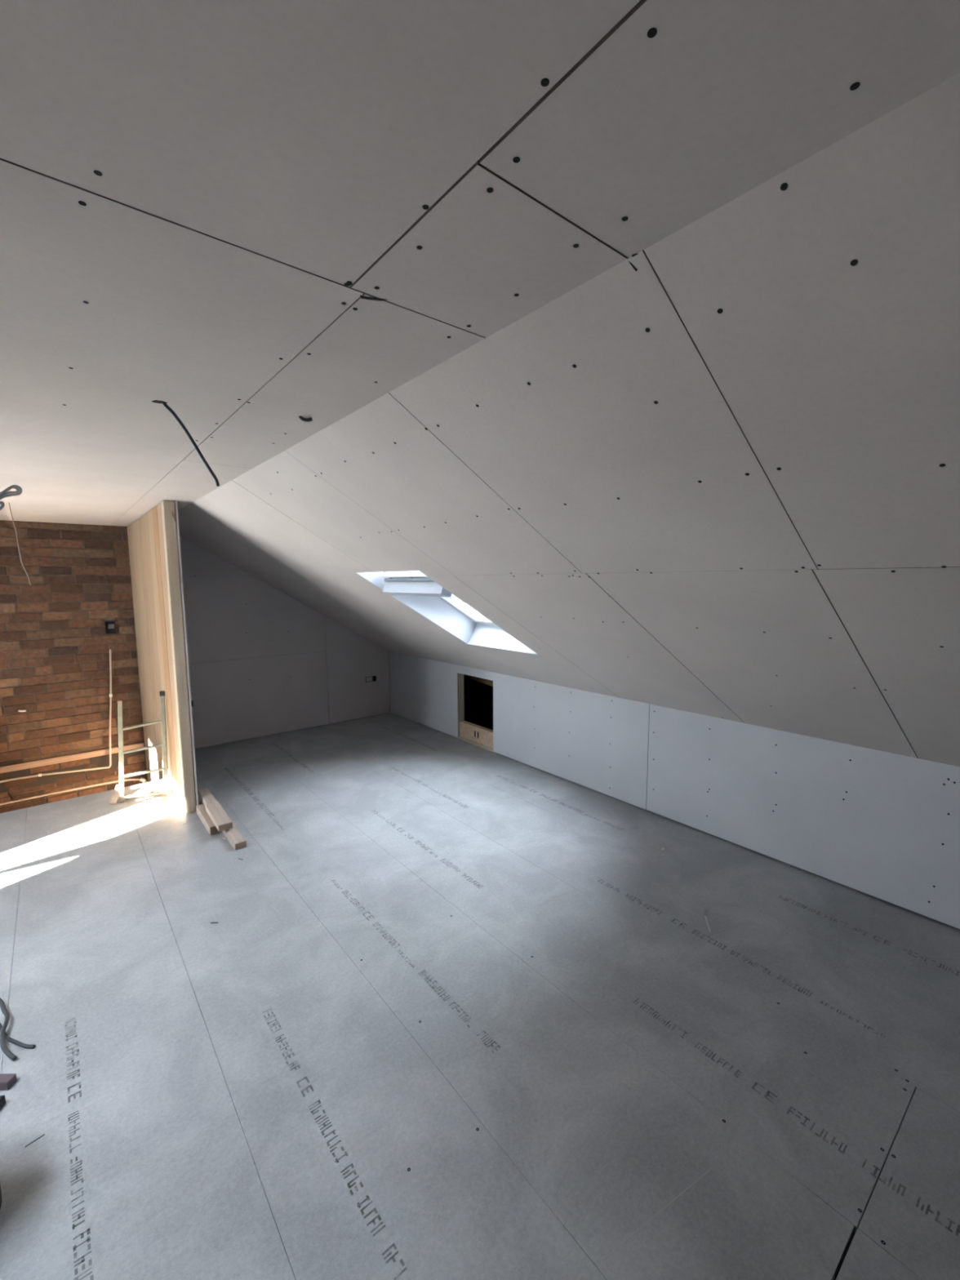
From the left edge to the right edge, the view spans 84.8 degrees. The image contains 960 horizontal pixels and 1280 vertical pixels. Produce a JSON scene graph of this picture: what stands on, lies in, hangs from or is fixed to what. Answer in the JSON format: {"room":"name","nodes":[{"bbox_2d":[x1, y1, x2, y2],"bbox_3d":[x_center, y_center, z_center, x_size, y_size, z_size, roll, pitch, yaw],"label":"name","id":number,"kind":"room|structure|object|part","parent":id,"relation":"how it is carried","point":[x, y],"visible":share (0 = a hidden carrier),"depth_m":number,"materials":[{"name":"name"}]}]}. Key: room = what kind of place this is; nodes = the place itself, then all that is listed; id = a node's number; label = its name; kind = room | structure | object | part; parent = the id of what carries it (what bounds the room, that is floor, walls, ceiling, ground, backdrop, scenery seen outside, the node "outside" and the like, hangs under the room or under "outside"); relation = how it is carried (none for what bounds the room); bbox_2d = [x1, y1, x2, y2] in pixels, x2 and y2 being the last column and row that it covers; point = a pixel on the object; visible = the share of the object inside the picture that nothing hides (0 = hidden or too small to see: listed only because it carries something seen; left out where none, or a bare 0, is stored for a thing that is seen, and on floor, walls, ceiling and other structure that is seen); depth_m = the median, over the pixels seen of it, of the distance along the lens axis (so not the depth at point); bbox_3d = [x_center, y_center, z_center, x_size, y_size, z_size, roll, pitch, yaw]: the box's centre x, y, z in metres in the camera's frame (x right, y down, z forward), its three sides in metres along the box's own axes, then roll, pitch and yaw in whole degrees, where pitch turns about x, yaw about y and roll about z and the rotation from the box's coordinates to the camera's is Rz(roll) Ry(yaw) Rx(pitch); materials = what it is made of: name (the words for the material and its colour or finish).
{"room":"building under construction","nodes":[
{"label":"building under construction","id":0,"kind":"room"},
{"bbox_2d":[0,520,147,813],"bbox_3d":[-3.843,1.170,5.593,6.350,4.884,0.204,-6,8,-39],"label":"brick wall","id":1,"kind":"structure","parent":0,"point":[55,643],"depth_m":5.16,"materials":[{"name":"brown brick"}]},
{"bbox_2d":[0,648,112,782],"bbox_3d":[-4.850,0.809,4.536,2.839,1.221,0.078,-6,8,-39],"label":"pipe","id":2,"kind":"object","parent":1,"relation":"attached to","point":[110,695],"visible":1,"depth_m":5.38,"materials":[{"name":"beige plastic"}]},
{"bbox_2d":[0,742,144,773],"bbox_3d":[-4.856,1.251,4.616,3.241,0.060,0.036,-6,8,-39],"label":"wall plate","id":3,"kind":"object","parent":1,"relation":"attached to","point":[36,763],"visible":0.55,"depth_m":5.20,"materials":[{"name":"brown wood"}]},
{"bbox_2d":[0,777,146,804],"bbox_3d":[-4.725,1.613,4.643,3.043,0.136,0.050,-6,8,-39],"label":"pipe","id":4,"kind":"object","parent":1,"relation":"attached to","point":[143,780],"visible":0.89,"depth_m":5.21,"materials":[{"name":"beige plastic"}]},
{"bbox_2d":[104,621,115,634],"bbox_3d":[-3.777,-0.126,5.372,0.085,0.130,0.016,-6,8,-39],"label":"box","id":5,"kind":"object","parent":1,"relation":"attached to","point":[110,628],"visible":1,"depth_m":5.37,"materials":[{"name":"black plastic"}]},
{"bbox_2d":[127,500,198,813],"bbox_3d":[-2.860,1.205,4.801,0.085,4.584,2.262,-6,8,-39],"label":"wall partition","id":6,"kind":"structure","parent":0,"point":[153,539],"depth_m":4.10,"materials":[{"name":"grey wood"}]},
{"bbox_3d":[-2.194,0.157,3.834,0.069,2.278,0.094,-6,8,-39],"label":"post","id":7,"kind":"part","parent":6,"relation":"part of","materials":[{"name":"brown wood"}]},
{"bbox_2d":[179,535,390,749],"bbox_3d":[-2.206,-0.087,5.938,2.585,2.284,0.094,-6,8,-39],"label":"wall","id":8,"kind":"structure","parent":0,"point":[263,662],"depth_m":5.76,"materials":[{"name":"grey"}]},
{"bbox_2d":[365,675,376,682],"bbox_3d":[-1.365,0.492,6.609,0.146,0.064,0.034,-6,8,-39],"label":"box","id":9,"kind":"object","parent":8,"relation":"attached to","point":[374,677],"visible":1,"depth_m":6.63,"materials":[{"name":"black plastic"}]},
{"bbox_2d":[388,659,493,707],"bbox_3d":[1.533,0.770,4.544,1.206,0.898,8.180,-6,8,-39],"label":"wall","id":10,"kind":"structure","parent":0,"point":[476,690],"depth_m":7.02,"materials":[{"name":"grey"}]},
{"bbox_2d":[0,700,959,1279],"bbox_3d":[-0.832,1.538,2.822,7.410,0.250,8.340,-6,8,-39],"label":"floor","id":11,"kind":"structure","parent":0,"point":[452,1008],"depth_m":2.00,"materials":[{"name":"grey concrete"}]},
{"bbox_2d":[0,1184,1,1208],"bbox_3d":[-1.442,1.443,1.358,0.294,0.281,0.294,-6,8,-39],"label":"bucket","id":12,"kind":"object","parent":11,"relation":"on","point":[0,1184],"visible":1,"depth_m":1.46,"materials":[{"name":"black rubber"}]},
{"bbox_2d":[0,1095,5,1109],"bbox_3d":[-1.623,1.528,1.721,0.100,0.030,0.040,-1,7,-9],"label":"wood block","id":13,"kind":"object","parent":11,"relation":"on","point":[2,1100],"visible":1,"depth_m":1.74,"materials":[{"name":"black wood"}]},
{"bbox_2d":[0,997,17,1061],"bbox_3d":[-1.987,1.469,2.070,0.698,0.064,0.152,2,7,18],"label":"cable","id":14,"kind":"object","parent":11,"relation":"on","point":[6,1051],"visible":1,"depth_m":1.98,"materials":[{"name":"grey plastic"}]},
{"bbox_2d":[0,1073,17,1090],"bbox_3d":[-1.642,1.519,1.806,0.070,0.030,0.036,0,7,-1],"label":"wood block","id":15,"kind":"object","parent":11,"relation":"on","point":[7,1081],"visible":1,"depth_m":1.80,"materials":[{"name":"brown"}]},
{"bbox_3d":[-2.134,1.534,1.923,0.604,0.022,2.400,-6,8,-39],"label":"panel","id":16,"kind":"part","parent":11,"relation":"part of","materials":[{"name":"grey concrete"}]},
{"bbox_3d":[-3.302,1.378,3.350,0.604,0.022,1.300,-6,8,-39],"label":"panel","id":17,"kind":"part","parent":11,"relation":"part of","materials":[{"name":"grey concrete"}]},
{"bbox_2d":[0,1022,35,1048],"bbox_3d":[-1.946,1.498,2.014,0.587,0.024,0.124,0,7,1],"label":"cable","id":18,"kind":"object","parent":11,"relation":"on","point":[7,1037],"visible":0.84,"depth_m":1.96,"materials":[{"name":"grey plastic"}]},
{"bbox_2d":[25,1133,44,1146],"bbox_3d":[-1.379,1.551,1.629,0.002,0.002,0.048,5,8,39],"label":"wire offcut","id":19,"kind":"object","parent":11,"relation":"on","point":[44,1134],"visible":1,"depth_m":1.63,"materials":[{"name":"grey metal"}]},
{"bbox_3d":[-2.533,1.371,3.363,0.604,0.022,2.250,-6,8,-39],"label":"panel","id":20,"kind":"part","parent":11,"relation":"part of","materials":[{"name":"grey concrete"}]},
{"bbox_2d":[108,784,119,804],"bbox_3d":[-2.895,1.226,4.182,0.045,0.078,0.240,-3,7,-21],"label":"scrap","id":21,"kind":"object","parent":11,"relation":"on","point":[115,795],"visible":0.74,"depth_m":4.15,"materials":[{"name":"brown wood"}]},
{"bbox_2d":[117,690,168,802],"bbox_3d":[-2.672,0.841,4.160,0.357,0.853,0.057,-4,7,-26],"label":"ladder","id":22,"kind":"object","parent":11,"relation":"on","point":[120,720],"visible":1,"depth_m":4.16,"materials":[{"name":"grey wood"}]},
{"bbox_3d":[-1.065,1.568,1.570,0.604,0.022,2.400,-6,8,-39],"label":"panel","id":23,"kind":"part","parent":11,"relation":"part of","materials":[{"name":"grey concrete"}]},
{"bbox_3d":[-2.838,1.222,4.679,0.594,0.022,2.490,-6,8,-39],"label":"panel","id":24,"kind":"part","parent":11,"relation":"part of","materials":[{"name":"grey concrete"}]},
{"bbox_2d":[195,804,219,835],"bbox_3d":[-1.952,1.280,3.764,0.060,0.060,0.450,-6,8,-38],"label":"timber offcut","id":25,"kind":"object","parent":11,"relation":"on","point":[202,812],"visible":0.86,"depth_m":3.70,"materials":[{"name":"brown wood"}]},
{"bbox_2d":[197,787,217,805],"bbox_3d":[-2.071,1.202,3.994,0.070,0.042,0.330,-6,8,-38],"label":"timber offcut","id":26,"kind":"object","parent":25,"relation":"on","point":[206,796],"visible":0.76,"depth_m":3.98,"materials":[{"name":"brown wood"}]},
{"bbox_2d":[200,800,246,849],"bbox_3d":[-1.845,1.288,3.755,0.070,0.045,0.940,-6,9,-39],"label":"timber offcut","id":27,"kind":"object","parent":11,"relation":"on","point":[236,839],"visible":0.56,"depth_m":3.46,"materials":[{"name":"brown wood"}]},
{"bbox_2d":[205,801,232,831],"bbox_3d":[-1.834,1.234,3.689,0.088,0.045,0.425,-5,8,-38],"label":"timber offcut","id":28,"kind":"object","parent":27,"relation":"on","point":[215,811],"visible":1,"depth_m":3.64,"materials":[{"name":"brown wood"}]},
{"bbox_3d":[-2.704,1.131,5.456,0.599,0.022,1.446,-6,8,-39],"label":"panel","id":29,"kind":"part","parent":11,"relation":"part of","materials":[{"name":"grey concrete"}]},
{"bbox_3d":[-1.500,1.293,3.986,0.599,0.022,2.380,-6,8,-39],"label":"panel","id":30,"kind":"part","parent":11,"relation":"part of","materials":[{"name":"grey concrete"}]},
{"bbox_3d":[-1.585,1.172,5.045,0.614,0.022,3.499,-6,8,-39],"label":"panel","id":31,"kind":"part","parent":11,"relation":"part of","materials":[{"name":"grey concrete"}]},
{"bbox_3d":[-1.446,1.080,5.832,0.599,0.022,2.446,-6,8,-39],"label":"panel","id":32,"kind":"part","parent":11,"relation":"part of","materials":[{"name":"grey concrete"}]},
{"bbox_3d":[-0.584,1.524,1.927,0.594,0.022,4.650,-6,8,-39],"label":"panel","id":33,"kind":"part","parent":11,"relation":"part of","materials":[{"name":"grey concrete"}]},
{"bbox_3d":[-1.258,0.995,6.562,0.619,0.022,1.543,-6,8,-39],"label":"panel","id":34,"kind":"part","parent":11,"relation":"part of","materials":[{"name":"grey concrete"}]},
{"bbox_3d":[-0.015,1.162,5.045,0.619,0.022,2.400,-6,8,-39],"label":"panel","id":35,"kind":"part","parent":11,"relation":"part of","materials":[{"name":"grey concrete"}]},
{"bbox_3d":[0.080,1.285,3.969,0.599,0.022,2.400,-6,8,-39],"label":"panel","id":36,"kind":"part","parent":11,"relation":"part of","materials":[{"name":"grey concrete"}]},
{"bbox_3d":[0.009,1.496,2.143,0.599,0.022,2.401,-6,8,-39],"label":"panel","id":37,"kind":"part","parent":11,"relation":"part of","materials":[{"name":"grey concrete"}]},
{"bbox_3d":[0.378,1.435,2.649,0.614,0.022,2.736,-6,8,-39],"label":"panel","id":38,"kind":"part","parent":11,"relation":"part of","materials":[{"name":"grey concrete"}]},
{"bbox_3d":[1.500,1.365,3.194,0.619,0.022,2.402,-6,8,-39],"label":"panel","id":39,"kind":"part","parent":11,"relation":"part of","materials":[{"name":"grey concrete"}]},
{"bbox_3d":[1.595,1.489,2.119,0.599,0.022,2.400,-6,8,-39],"label":"panel","id":40,"kind":"part","parent":11,"relation":"part of","materials":[{"name":"grey concrete"}]},
{"bbox_3d":[1.375,1.679,0.475,0.599,0.022,1.911,-6,8,-39],"label":"panel","id":41,"kind":"part","parent":11,"relation":"part of","materials":[{"name":"grey concrete"}]},
{"bbox_3d":[1.847,1.632,0.856,0.614,0.022,1.910,-6,8,-39],"label":"panel","id":42,"kind":"part","parent":11,"relation":"part of","materials":[{"name":"grey concrete"}]},
{"bbox_2d":[0,0,959,526],"bbox_3d":[-2.258,-0.807,1.331,3.490,0.201,8.240,-6,8,-39],"label":"ceiling","id":43,"kind":"structure","parent":0,"point":[249,219],"depth_m":0.73,"materials":[{"name":"grey"}]},
{"bbox_2d":[0,484,22,510],"bbox_3d":[-2.675,-0.757,2.897,0.242,0.221,0.142,-6,8,-39],"label":"cable coil","id":44,"kind":"object","parent":43,"relation":"hanging from","point":[3,494],"visible":1,"depth_m":2.96,"materials":[{"name":"grey plastic"}]},
{"bbox_2d":[8,502,31,585],"bbox_3d":[-3.315,-0.694,3.786,0.078,0.595,0.006,-6,8,-39],"label":"wire","id":45,"kind":"object","parent":43,"relation":"hanging from","point":[8,502],"visible":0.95,"depth_m":3.78,"materials":[{"name":"brown"}]},
{"bbox_2d":[151,400,219,486],"bbox_3d":[-0.958,-0.647,1.717,0.182,0.266,0.034,-6,8,-39],"label":"cable","id":46,"kind":"object","parent":43,"relation":"hanging from","point":[164,403],"visible":0.94,"depth_m":1.72,"materials":[{"name":"grey plastic"}]},
{"bbox_2d":[298,416,312,422],"bbox_3d":[-0.605,-0.769,1.823,0.047,0.022,0.013,-2,7,-14],"label":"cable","id":47,"kind":"object","parent":43,"relation":"attached to","point":[306,420],"visible":0.99,"depth_m":1.82,"materials":[{"name":"grey plastic"}]},
{"bbox_2d":[177,72,959,766],"bbox_3d":[0.264,-0.192,3.464,3.105,1.958,8.240,-6,8,-39],"label":"ceiling","id":48,"kind":"structure","parent":0,"point":[716,473],"depth_m":1.47,"materials":[{"name":"grey"}]},
{"bbox_2d":[355,570,538,654],"bbox_3d":[-0.181,-0.280,3.801,1.139,0.780,0.851,-6,8,-39],"label":"window","id":49,"kind":"structure","parent":48,"relation":"attached to","point":[415,589],"depth_m":4.14,"materials":[{"name":"grey"}]},
{"bbox_3d":[-0.113,-0.362,3.848,0.940,0.318,0.747,-6,8,-39],"label":"sash","id":50,"kind":"part","parent":49,"relation":"part of","materials":[{"name":"white"}]},
{"bbox_3d":[-0.107,-0.376,3.852,0.947,0.602,0.827,-6,8,-39],"label":"frame","id":51,"kind":"part","parent":49,"relation":"part of","materials":[{"name":"white"}]},
{"bbox_2d":[388,651,959,929],"bbox_3d":[1.233,0.863,3.914,0.068,0.815,7.531,-6,8,-39],"label":"wall","id":52,"kind":"structure","parent":0,"point":[882,825],"depth_m":3.32,"materials":[{"name":"grey"}]},
{"bbox_2d":[457,672,497,753],"bbox_3d":[-0.019,0.720,5.464,0.083,0.760,0.672,-6,8,-39],"label":"frame","id":53,"kind":"object","parent":52,"relation":"attached to","point":[480,736],"visible":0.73,"depth_m":5.56,"materials":[{"name":"brown wood"}]},
{"bbox_3d":[-0.012,0.986,5.496,0.062,0.165,0.586,-6,8,-39],"label":"rail","id":54,"kind":"part","parent":53,"relation":"part of","materials":[{"name":"brown wood"}]},
{"bbox_3d":[-0.028,1.084,5.498,0.058,0.030,0.584,-6,8,-39],"label":"sole plate","id":55,"kind":"part","parent":53,"relation":"part of","materials":[{"name":"brown wood"}]}
]}

